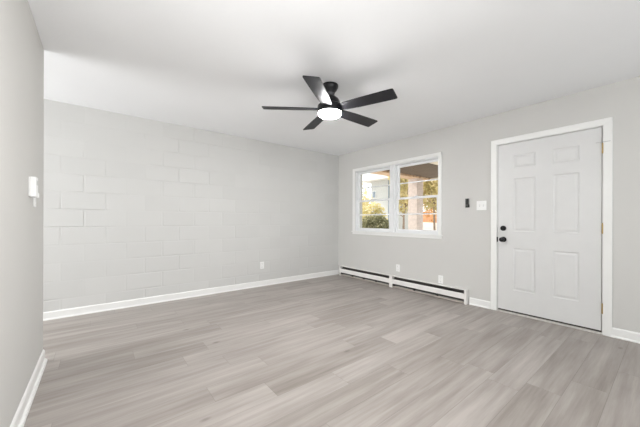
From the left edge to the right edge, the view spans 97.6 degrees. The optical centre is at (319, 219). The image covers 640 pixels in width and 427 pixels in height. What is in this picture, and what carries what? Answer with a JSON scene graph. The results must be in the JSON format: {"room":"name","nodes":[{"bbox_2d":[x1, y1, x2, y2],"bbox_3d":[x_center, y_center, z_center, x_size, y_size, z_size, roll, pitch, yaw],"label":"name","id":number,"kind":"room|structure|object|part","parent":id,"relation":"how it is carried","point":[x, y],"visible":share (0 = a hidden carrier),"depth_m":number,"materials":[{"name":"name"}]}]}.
{"room":"empty living room","nodes":[
{"label":"empty living room","id":0,"kind":"room"},
{"bbox_2d":[0,0,43,426],"bbox_3d":[-0.518,-0.105,0.012,0.115,2.440,5.460,0,0,-38],"label":"wall","id":1,"kind":"structure","parent":0,"point":[21,48],"depth_m":1.52,"materials":[{"name":"paint"}]},
{"bbox_2d":[10,349,47,426],"bbox_3d":[-0.466,1.066,0.055,0.026,0.098,5.460,0,0,-38],"label":"baseboard","id":2,"kind":"structure","parent":1,"relation":"attached to","point":[20,417],"depth_m":1.70,"materials":[{"name":"paint"}]},
{"bbox_2d":[28,176,37,197],"bbox_3d":[-1.803,-0.204,1.762,0.034,0.130,0.080,0,0,-38],"label":"thermostat","id":3,"kind":"object","parent":1,"relation":"attached to","point":[32,181],"visible":1,"depth_m":1.74,"materials":[{"name":"white plastic"}]},
{"bbox_3d":[-1.814,-0.207,1.753,0.005,0.120,0.080,0,0,-38],"label":"mounting plate","id":4,"kind":"part","parent":3,"relation":"part of","materials":[{"name":"white plastic"}]},
{"bbox_2d":[33,193,38,206],"bbox_3d":[-1.906,-0.144,1.884,0.024,0.116,0.070,0,0,-38],"label":"light switch","id":5,"kind":"object","parent":1,"relation":"attached to","point":[34,199],"visible":0.5,"depth_m":1.85,"materials":[{"name":"white plastic"}]},
{"bbox_2d":[43,99,338,311],"bbox_3d":[-2.342,-0.111,3.760,7.180,2.440,0.200,0,0,-38],"label":"wall","id":6,"kind":"structure","parent":0,"point":[134,207],"depth_m":3.83,"materials":[{"name":"white paint"}]},
{"bbox_2d":[43,270,338,320],"bbox_3d":[-2.278,1.063,3.674,6.780,0.092,0.020,0,0,-38],"label":"baseboard","id":7,"kind":"structure","parent":6,"relation":"attached to","point":[50,315],"depth_m":3.83,"materials":[{"name":"paint"}]},
{"bbox_2d":[24,274,639,426],"bbox_3d":[-0.208,1.175,1.050,7.180,0.120,7.103,0,0,-38],"label":"floor","id":8,"kind":"structure","parent":0,"point":[337,350],"depth_m":2.16,"materials":[{"name":"laminate"}]},
{"bbox_2d":[28,0,639,155],"bbox_3d":[-0.201,-1.385,1.050,7.180,0.120,7.103,0,0,-38],"label":"ceiling","id":9,"kind":"structure","parent":0,"point":[210,65],"depth_m":2.26,"materials":[{"name":"paint"}]},
{"bbox_2d":[262,75,396,129],"bbox_3d":[0.128,-1.169,2.785,1.228,0.308,1.281,0,0,-38],"label":"ceiling fan","id":10,"kind":"object","parent":9,"relation":"hanging from","point":[329,107],"visible":1,"depth_m":2.66,"materials":[{"name":"metal"}]},
{"bbox_3d":[-0.281,-1.089,2.736,0.555,0.006,0.144,0,12,-3],"label":"blade","id":11,"kind":"part","parent":10,"relation":"part of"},
{"bbox_3d":[-0.041,-1.088,3.109,0.144,0.006,0.555,-13,5,-21],"label":"blade","id":12,"kind":"part","parent":10,"relation":"part of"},
{"bbox_3d":[0.000,-1.088,2.392,0.144,0.006,0.555,13,3,14],"label":"blade","id":13,"kind":"part","parent":10,"relation":"part of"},
{"bbox_3d":[0.389,-1.087,2.996,0.555,0.006,0.144,0,-12,-39],"label":"blade","id":14,"kind":"part","parent":10,"relation":"part of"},
{"bbox_3d":[0.414,-1.087,2.553,0.555,0.006,0.144,0,-12,33],"label":"blade","id":15,"kind":"part","parent":10,"relation":"part of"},
{"bbox_2d":[338,76,639,332],"bbox_3d":[2.535,-0.097,3.212,0.200,2.440,6.703,0,0,-38],"label":"wall","id":16,"kind":"structure","parent":0,"point":[462,256],"depth_m":3.67,"materials":[{"name":"paint"}]},
{"bbox_2d":[339,265,388,285],"bbox_3d":[0.800,1.022,5.190,0.068,0.193,1.225,0,0,-38],"label":"baseboard heater","id":17,"kind":"object","parent":16,"relation":"attached to","point":[377,277],"visible":0.98,"depth_m":5.14,"materials":[{"name":"metal"}]},
{"bbox_3d":[0.787,1.015,5.164,0.010,0.074,1.200,0,0,-38],"label":"panel","id":18,"kind":"part","parent":17,"relation":"part of","materials":[{"name":"metal"}]},
{"bbox_2d":[351,152,442,238],"bbox_3d":[1.233,-0.354,4.768,0.149,1.255,1.822,0,0,-38],"label":"window","id":19,"kind":"structure","parent":16,"relation":"in","point":[394,167],"depth_m":4.70,"materials":[{"name":"paint"}]},
{"bbox_3d":[0.977,-0.085,5.113,0.028,0.577,0.788,0,0,-38],"label":"sash","id":20,"kind":"part","parent":19,"relation":"part of","materials":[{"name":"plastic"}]},
{"bbox_3d":[1.006,-0.630,5.135,0.028,0.573,0.788,0,0,-38],"label":"sash","id":21,"kind":"part","parent":19,"relation":"part of","materials":[{"name":"plastic"}]},
{"bbox_3d":[1.524,-0.083,4.420,0.028,0.577,0.758,0,0,-38],"label":"sash","id":22,"kind":"part","parent":19,"relation":"part of","materials":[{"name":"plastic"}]},
{"bbox_3d":[1.553,-0.628,4.441,0.028,0.573,0.758,0,0,-38],"label":"sash","id":23,"kind":"part","parent":19,"relation":"part of","materials":[{"name":"plastic"}]},
{"bbox_2d":[389,275,467,304],"bbox_3d":[1.570,1.024,4.214,0.068,0.193,1.252,0,0,-38],"label":"baseboard heater","id":24,"kind":"object","parent":16,"relation":"attached to","point":[438,290],"visible":1,"depth_m":4.12,"materials":[{"name":"metal"}]},
{"bbox_3d":[1.560,1.018,4.184,0.010,0.074,1.166,0,0,-38],"label":"panel","id":25,"kind":"part","parent":24,"relation":"part of","materials":[{"name":"metal"}]},
{"bbox_3d":[1.585,1.015,4.204,0.058,0.168,1.166,0,0,-38],"label":"panel","id":26,"kind":"part","parent":24,"relation":"part of","materials":[{"name":"metal"}]},
{"bbox_2d":[438,275,442,283],"bbox_3d":[1.743,0.859,4.046,0.008,0.116,0.072,0,0,-38],"label":"wall outlet","id":27,"kind":"object","parent":16,"relation":"attached to","point":[440,277],"visible":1,"depth_m":4.04,"materials":[{"name":"white plastic"}]},
{"bbox_2d":[465,199,469,206],"bbox_3d":[1.971,-0.226,3.748,0.023,0.118,0.052,0,0,-38],"label":"remote","id":28,"kind":"object","parent":16,"relation":"attached to","point":[466,200],"visible":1,"depth_m":3.73,"materials":[{"name":"plastic"}]},
{"bbox_2d":[469,297,489,308],"bbox_3d":[2.066,1.076,3.625,0.020,0.092,0.252,0,0,-38],"label":"baseboard","id":29,"kind":"structure","parent":16,"relation":"attached to","point":[472,301],"depth_m":3.62,"materials":[{"name":"paint"}]},
{"bbox_2d":[477,201,485,209],"bbox_3d":[2.081,-0.187,3.613,0.017,0.118,0.118,0,0,-38],"label":"light switch","id":30,"kind":"object","parent":16,"relation":"attached to","point":[481,205],"visible":1,"depth_m":3.61,"materials":[{"name":"white plastic"}]},
{"bbox_2d":[490,117,612,336],"bbox_3d":[2.558,0.066,3.169,0.217,2.114,1.062,0,0,-38],"label":"door frame","id":31,"kind":"structure","parent":16,"relation":"attached to","point":[606,124],"depth_m":2.75,"materials":[{"name":"paint"}]},
{"bbox_3d":[2.171,0.065,3.499,0.017,2.114,0.064,0,0,-38],"label":"casing","id":32,"kind":"part","parent":31,"relation":"part of","materials":[{"name":"paint"}]},
{"bbox_3d":[2.483,-0.959,3.107,0.017,0.064,1.062,0,0,-38],"label":"head casing","id":33,"kind":"part","parent":31,"relation":"part of","materials":[{"name":"paint"}]},
{"bbox_3d":[2.789,0.067,2.715,0.017,2.114,0.064,0,0,-38],"label":"casing","id":34,"kind":"part","parent":31,"relation":"part of","materials":[{"name":"paint"}]},
{"bbox_2d":[497,127,610,331],"bbox_3d":[2.492,0.094,3.087,0.119,2.022,0.990,0,0,-38],"label":"door","id":35,"kind":"structure","parent":16,"relation":"in","point":[550,225],"depth_m":3.05,"materials":[{"name":"paint"}]},
{"bbox_3d":[2.215,0.237,3.402,0.075,0.066,0.066,0,0,-38],"label":"knob","id":36,"kind":"part","parent":35,"relation":"part of","materials":[{"name":"black metal"}]},
{"bbox_2d":[611,327,639,343],"bbox_3d":[3.662,1.081,1.603,0.020,0.092,2.776,0,0,-38],"label":"baseboard","id":37,"kind":"structure","parent":16,"relation":"attached to","point":[631,336],"depth_m":2.61,"materials":[{"name":"paint"}]},
{"label":"outside","id":38,"kind":"structure","parent":0,"visible":0},
{"bbox_2d":[423,222,436,229],"bbox_3d":[21.495,0.852,51.990,90.000,1.352,105.000,0,0,-38],"label":"ground","id":39,"kind":"structure","parent":38,"point":[426,225],"depth_m":26.08,"materials":[{"name":"white concrete"}]},
{"bbox_2d":[362,174,369,205],"bbox_3d":[2.919,-2.495,24.038,3.112,6.500,3.112,0,0,-38],"label":"tree","id":40,"kind":"object","parent":39,"relation":"on","point":[362,174],"visible":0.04,"depth_m":23.71,"materials":[{"name":"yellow plant"}]},
{"bbox_2d":[362,189,372,209],"bbox_3d":[2.677,-0.416,17.054,1.323,3.050,1.449,0,0,-38],"label":"bush","id":41,"kind":"object","parent":39,"relation":"on","point":[365,191],"visible":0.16,"depth_m":16.78,"materials":[{"name":"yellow plant"}]},
{"bbox_2d":[362,201,387,226],"bbox_3d":[2.792,0.075,15.142,1.702,2.277,2.056,0,0,-38],"label":"bush","id":42,"kind":"object","parent":39,"relation":"on","point":[376,209],"visible":0.28,"depth_m":14.73,"materials":[{"name":"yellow plant"}]},
{"bbox_2d":[362,213,388,228],"bbox_3d":[2.434,0.596,12.426,1.714,1.846,1.871,0,0,-38],"label":"evergreen shrub","id":43,"kind":"object","parent":39,"relation":"on","point":[375,221],"visible":0.3,"depth_m":12.06,"materials":[{"name":"green plant"}]},
{"bbox_2d":[362,173,407,228],"bbox_3d":[5.842,-1.193,21.579,5.300,4.848,2.850,0,0,-38],"label":"house","id":44,"kind":"structure","parent":39,"relation":"on","point":[383,192],"depth_m":20.26,"materials":[{"name":"white"}]},
{"bbox_2d":[387,176,407,228],"bbox_3d":[4.739,-1.392,16.342,1.649,5.089,1.625,0,0,-38],"label":"autumn tree","id":45,"kind":"object","parent":39,"relation":"on","point":[403,192],"visible":0.2,"depth_m":16.14,"materials":[{"name":"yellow plant"}]},
{"bbox_2d":[423,212,436,222],"bbox_3d":[11.901,0.011,33.592,0.400,1.880,12.000,0,0,-38],"label":"wall","id":46,"kind":"structure","parent":39,"relation":"on","point":[425,219],"depth_m":32.58,"materials":[{"name":"brick"}]},
{"bbox_2d":[423,191,436,224],"bbox_3d":[10.431,-2.422,25.289,3.065,6.274,2.786,0,0,-38],"label":"autumn tree","id":47,"kind":"object","parent":39,"relation":"on","point":[428,215],"visible":0.02,"depth_m":24.92,"materials":[{"name":"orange plant"}]},
{"bbox_2d":[423,180,437,229],"bbox_3d":[7.777,-1.611,19.063,1.995,5.272,2.545,0,0,-38],"label":"autumn tree","id":48,"kind":"object","parent":39,"relation":"on","point":[430,187],"visible":0.25,"depth_m":18.89,"materials":[{"name":"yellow plant"}]},
{"bbox_3d":[3.413,1.361,4.874,3.238,0.430,5.820,0,0,-38],"label":"porch slab","id":49,"kind":"object","parent":39,"relation":"on","visible":0},
{"bbox_2d":[408,178,422,229],"bbox_3d":[2.654,0.006,7.775,0.300,2.274,0.280,0,0,-38],"label":"porch column","id":50,"kind":"structure","parent":49,"relation":"on","point":[415,222],"depth_m":7.68,"materials":[{"name":"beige brick"}]},
{"bbox_2d":[371,162,437,179],"bbox_3d":[3.481,-1.211,4.909,3.378,0.165,5.800,0,0,-38],"label":"porch roof","id":51,"kind":"structure","parent":50,"relation":"on","point":[427,171],"depth_m":6.81,"materials":[{"name":"beige paint"}]}
]}

